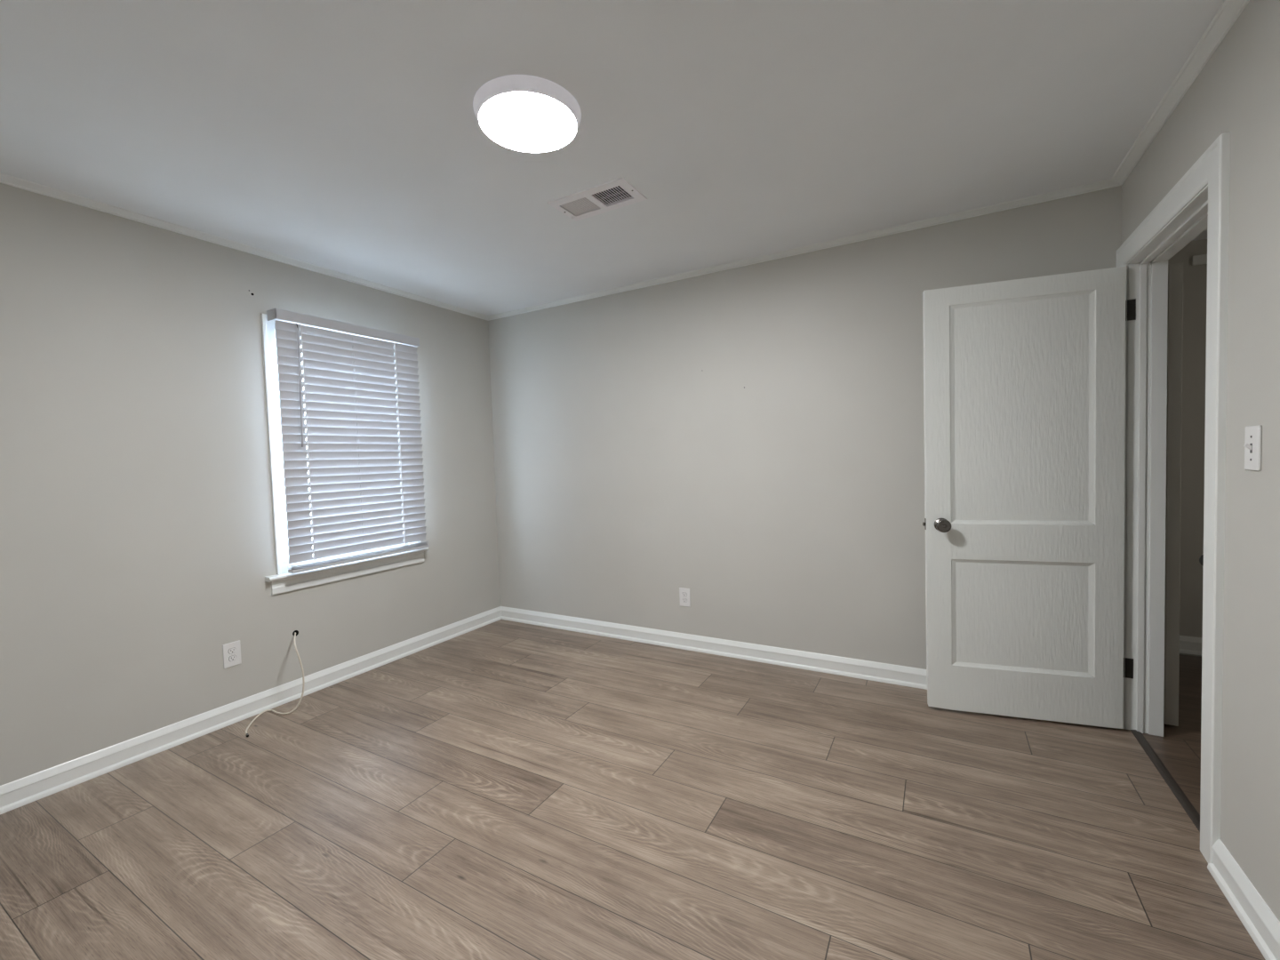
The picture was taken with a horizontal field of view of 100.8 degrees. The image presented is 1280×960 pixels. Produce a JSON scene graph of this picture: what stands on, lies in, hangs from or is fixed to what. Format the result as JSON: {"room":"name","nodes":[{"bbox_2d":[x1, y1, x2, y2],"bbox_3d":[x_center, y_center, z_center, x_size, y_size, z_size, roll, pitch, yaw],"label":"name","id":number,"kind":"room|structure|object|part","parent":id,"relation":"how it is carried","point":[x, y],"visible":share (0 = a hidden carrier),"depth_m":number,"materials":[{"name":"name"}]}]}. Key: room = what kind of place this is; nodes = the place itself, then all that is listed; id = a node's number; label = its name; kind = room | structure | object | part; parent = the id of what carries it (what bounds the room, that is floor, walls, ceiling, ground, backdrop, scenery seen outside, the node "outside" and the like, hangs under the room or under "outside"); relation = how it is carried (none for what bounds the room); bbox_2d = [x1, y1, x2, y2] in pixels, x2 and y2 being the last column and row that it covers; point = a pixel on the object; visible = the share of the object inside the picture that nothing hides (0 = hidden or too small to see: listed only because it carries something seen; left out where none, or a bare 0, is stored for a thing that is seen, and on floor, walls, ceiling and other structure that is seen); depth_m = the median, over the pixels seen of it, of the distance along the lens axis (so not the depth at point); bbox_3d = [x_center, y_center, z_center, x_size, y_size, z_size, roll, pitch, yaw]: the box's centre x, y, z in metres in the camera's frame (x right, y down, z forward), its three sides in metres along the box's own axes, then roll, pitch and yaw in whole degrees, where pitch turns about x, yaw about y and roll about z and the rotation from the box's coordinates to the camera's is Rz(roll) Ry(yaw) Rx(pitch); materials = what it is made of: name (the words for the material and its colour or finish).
{"room":"empty bedroom","nodes":[
{"label":"empty bedroom","id":0,"kind":"room"},
{"bbox_2d":[0,183,500,785],"bbox_3d":[-2.107,0.009,2.824,0.126,2.452,3.770,0,3,30],"label":"wall","id":1,"kind":"structure","parent":0,"point":[137,544],"depth_m":2.48,"materials":[{"name":"beige paint"}]},
{"bbox_2d":[222,640,241,668],"bbox_3d":[-2.088,0.893,2.710,0.009,0.123,0.078,0,3,30],"label":"wall outlet","id":2,"kind":"object","parent":1,"relation":"attached to","point":[231,651],"visible":1,"depth_m":2.71,"materials":[{"name":"white plastic"}]},
{"bbox_2d":[228,655,236,661],"bbox_3d":[-2.085,0.912,2.709,0.003,0.027,0.035,0,3,30],"label":"receptacle","id":3,"kind":"object","parent":2,"relation":"attached to","point":[231,658],"depth_m":2.71,"materials":[{"name":"white plastic"}]},
{"bbox_2d":[228,647,236,654],"bbox_3d":[-2.086,0.873,2.708,0.003,0.027,0.035,0,3,30],"label":"receptacle","id":4,"kind":"object","parent":2,"relation":"attached to","point":[231,650],"depth_m":2.71,"materials":[{"name":"white plastic"}]},
{"bbox_2d":[0,172,487,320],"bbox_3d":[-2.072,-1.205,2.732,0.046,0.022,3.520,0,3,30],"label":"trim","id":5,"kind":"structure","parent":1,"relation":"attached to","point":[4,179],"depth_m":2.60,"materials":[{"name":"white paint"}]},
{"bbox_2d":[0,606,501,814],"bbox_3d":[-2.004,1.182,2.836,0.026,0.100,3.520,0,3,30],"label":"baseboard","id":6,"kind":"structure","parent":1,"relation":"attached to","point":[20,792],"depth_m":2.60,"materials":[{"name":"white paint"}]},
{"bbox_2d":[245,632,304,736],"bbox_3d":[-1.919,1.047,2.767,0.270,0.371,0.377,0,3,30],"label":"coaxial cable","id":7,"kind":"object","parent":1,"relation":"hanging from","point":[300,660],"visible":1,"depth_m":2.78,"materials":[{"name":"beige plastic"}]},
{"bbox_2d":[260,313,428,595],"bbox_3d":[-1.823,-0.158,3.275,0.177,1.516,1.008,0,3,30],"label":"window","id":8,"kind":"structure","parent":1,"relation":"in","point":[284,581],"depth_m":2.91,"materials":[{"name":"white paint"}]},
{"bbox_2d":[266,307,429,573],"bbox_3d":[-1.721,-0.225,3.236,0.100,1.420,0.892,0,3,30],"label":"window blind","id":9,"kind":"object","parent":8,"relation":"attached to","point":[349,396],"visible":1,"depth_m":3.16,"materials":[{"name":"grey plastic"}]},
{"bbox_3d":[-1.854,-0.197,2.952,0.036,1.335,0.010,0,3,30],"label":"ladder cord","id":10,"kind":"part","parent":9,"relation":"part of","materials":[{"name":"white fabric"}]},
{"bbox_3d":[-1.682,0.474,3.256,0.050,0.018,0.880,0,3,30],"label":"rail","id":11,"kind":"part","parent":9,"relation":"part of","materials":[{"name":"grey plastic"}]},
{"bbox_3d":[-1.569,-0.227,3.456,0.036,1.335,0.010,0,3,30],"label":"ladder cord","id":12,"kind":"part","parent":9,"relation":"part of","materials":[{"name":"white fabric"}]},
{"bbox_3d":[-1.815,0.152,3.305,0.032,0.683,0.768,0,3,30],"label":"sash","id":13,"kind":"part","parent":8,"relation":"part of","materials":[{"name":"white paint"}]},
{"bbox_2d":[0,0,1224,315],"bbox_3d":[0.527,-1.292,1.940,5.600,0.050,4.960,0,3,30],"label":"ceiling","id":14,"kind":"structure","parent":0,"point":[347,137],"depth_m":1.82,"materials":[{"name":"white paint"}]},
{"bbox_2d":[472,74,581,152],"bbox_3d":[-0.374,-1.209,1.774,0.352,0.043,0.352,0,3,30],"label":"ceiling light","id":15,"kind":"object","parent":14,"relation":"attached to","point":[522,113],"visible":1,"depth_m":1.72,"materials":[{"name":"white plastic"}]},
{"bbox_2d":[547,176,647,221],"bbox_3d":[-0.196,-1.377,2.384,0.395,0.274,0.214,0,3,30],"label":"ceiling vent","id":16,"kind":"object","parent":14,"relation":"in","point":[578,203],"visible":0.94,"depth_m":2.39,"materials":[{"name":"white metal"}]},
{"bbox_2d":[0,619,1265,959],"bbox_3d":[-0.320,1.218,1.885,3.933,0.001,3.560,0,3,30],"label":"floor","id":17,"kind":"structure","parent":0,"point":[501,789],"depth_m":1.84,"materials":[{"name":"brown wood"}]},
{"bbox_2d":[488,185,1121,669],"bbox_3d":[0.586,-0.101,3.390,4.004,2.452,0.125,0,3,30],"label":"wall","id":18,"kind":"structure","parent":0,"point":[636,464],"depth_m":3.25,"materials":[{"name":"beige paint"}]},
{"bbox_2d":[679,587,690,607],"bbox_3d":[0.298,0.782,3.529,0.078,0.123,0.009,0,3,30],"label":"wall outlet","id":19,"kind":"object","parent":18,"relation":"attached to","point":[684,600],"visible":1,"depth_m":3.53,"materials":[{"name":"white plastic"}]},
{"bbox_2d":[500,606,927,689],"bbox_3d":[0.532,1.077,3.405,3.879,0.100,0.026,0,3,30],"label":"baseboard","id":20,"kind":"structure","parent":18,"relation":"attached to","point":[909,676],"depth_m":3.36,"materials":[{"name":"white paint"}]},
{"bbox_2d":[488,178,1120,320],"bbox_3d":[0.450,-1.310,3.296,3.879,0.022,0.046,0,3,30],"label":"trim","id":21,"kind":"structure","parent":18,"relation":"attached to","point":[1108,183],"depth_m":2.91,"materials":[{"name":"white paint"}]},
{"bbox_2d":[1142,654,1201,815],"bbox_3d":[2.296,1.169,1.056,1.437,0.001,4.658,0,3,30],"label":"floor","id":22,"kind":"structure","parent":0,"point":[1179,749],"depth_m":2.29,"materials":[{"name":"brown wood"}]},
{"bbox_2d":[1179,653,1201,656],"bbox_3d":[0.565,1.244,2.070,5.850,0.117,5.110,0,3,30],"label":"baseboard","id":23,"kind":"structure","parent":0,"point":[1180,653],"depth_m":3.18,"materials":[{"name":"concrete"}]},
{"bbox_2d":[1121,0,1279,921],"bbox_3d":[2.340,-0.060,1.059,1.596,2.452,4.835,0,3,30],"label":"wall","id":24,"kind":"structure","parent":0,"point":[1236,92],"depth_m":1.43,"materials":[{"name":"beige paint"}]},
{"bbox_2d":[922,265,1126,728],"bbox_3d":[1.750,0.101,2.454,0.784,2.026,0.162,-1,3,19],"label":"door","id":25,"kind":"structure","parent":24,"relation":"in","point":[1024,379],"depth_m":2.43,"materials":[{"name":"white paint"}]},
{"bbox_3d":[1.441,0.216,2.518,0.065,0.065,0.062,-1,3,19],"label":"knob","id":26,"kind":"part","parent":25,"relation":"part of","materials":[{"name":"silver metal"}]},
{"bbox_2d":[1130,729,1199,831],"bbox_3d":[2.005,1.136,2.000,0.034,0.006,0.827,0,3,30],"label":"threshold","id":27,"kind":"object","parent":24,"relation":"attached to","point":[1188,806],"depth_m":2.00,"materials":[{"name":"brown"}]},
{"bbox_2d":[1115,131,1230,863],"bbox_3d":[1.986,0.067,1.946,0.145,2.147,1.017,0,3,30],"label":"door frame","id":28,"kind":"structure","parent":24,"relation":"attached to","point":[1199,201],"depth_m":2.22,"materials":[{"name":"white paint"}]},
{"bbox_3d":[1.754,0.248,1.628,0.049,0.057,0.002,0,3,30],"label":"strike plate","id":29,"kind":"part","parent":28,"relation":"part of","materials":[{"name":"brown metal"}]},
{"bbox_2d":[1163,262,1183,726],"bbox_3d":[2.527,0.063,2.643,0.046,2.038,0.721,0,3,30],"label":"door","id":30,"kind":"structure","parent":24,"relation":"in","point":[1175,271],"depth_m":2.33,"materials":[{"name":"beige paint"}]},
{"bbox_2d":[1111,0,1249,185],"bbox_3d":[1.263,-1.234,0.842,0.046,0.022,3.520,0,3,30],"label":"trim","id":31,"kind":"structure","parent":24,"relation":"attached to","point":[1228,12],"depth_m":1.70,"materials":[{"name":"white paint"}]},
{"bbox_2d":[1179,635,1202,655],"bbox_3d":[3.499,0.996,3.089,1.346,0.100,0.026,0,3,30],"label":"baseboard","id":32,"kind":"structure","parent":24,"relation":"attached to","point":[1188,644],"depth_m":3.19,"materials":[{"name":"white paint"}]},
{"bbox_2d":[1192,254,1207,265],"bbox_3d":[3.583,-1.288,2.910,0.790,0.054,0.018,0,3,30],"label":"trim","id":33,"kind":"structure","parent":24,"relation":"attached to","point":[1197,260],"depth_m":3.08,"materials":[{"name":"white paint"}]},
{"bbox_2d":[1207,839,1279,959],"bbox_3d":[1.098,1.181,0.494,0.026,0.100,2.502,0,3,30],"label":"baseboard","id":34,"kind":"structure","parent":24,"relation":"attached to","point":[1262,925],"depth_m":1.41,"materials":[{"name":"white paint"}]},
{"bbox_2d":[1243,425,1262,471],"bbox_3d":[1.597,-0.083,1.387,0.019,0.116,0.074,0,3,30],"label":"light switch","id":35,"kind":"object","parent":24,"relation":"attached to","point":[1252,435],"visible":1,"depth_m":1.38,"materials":[{"name":"white plastic"}]}
]}

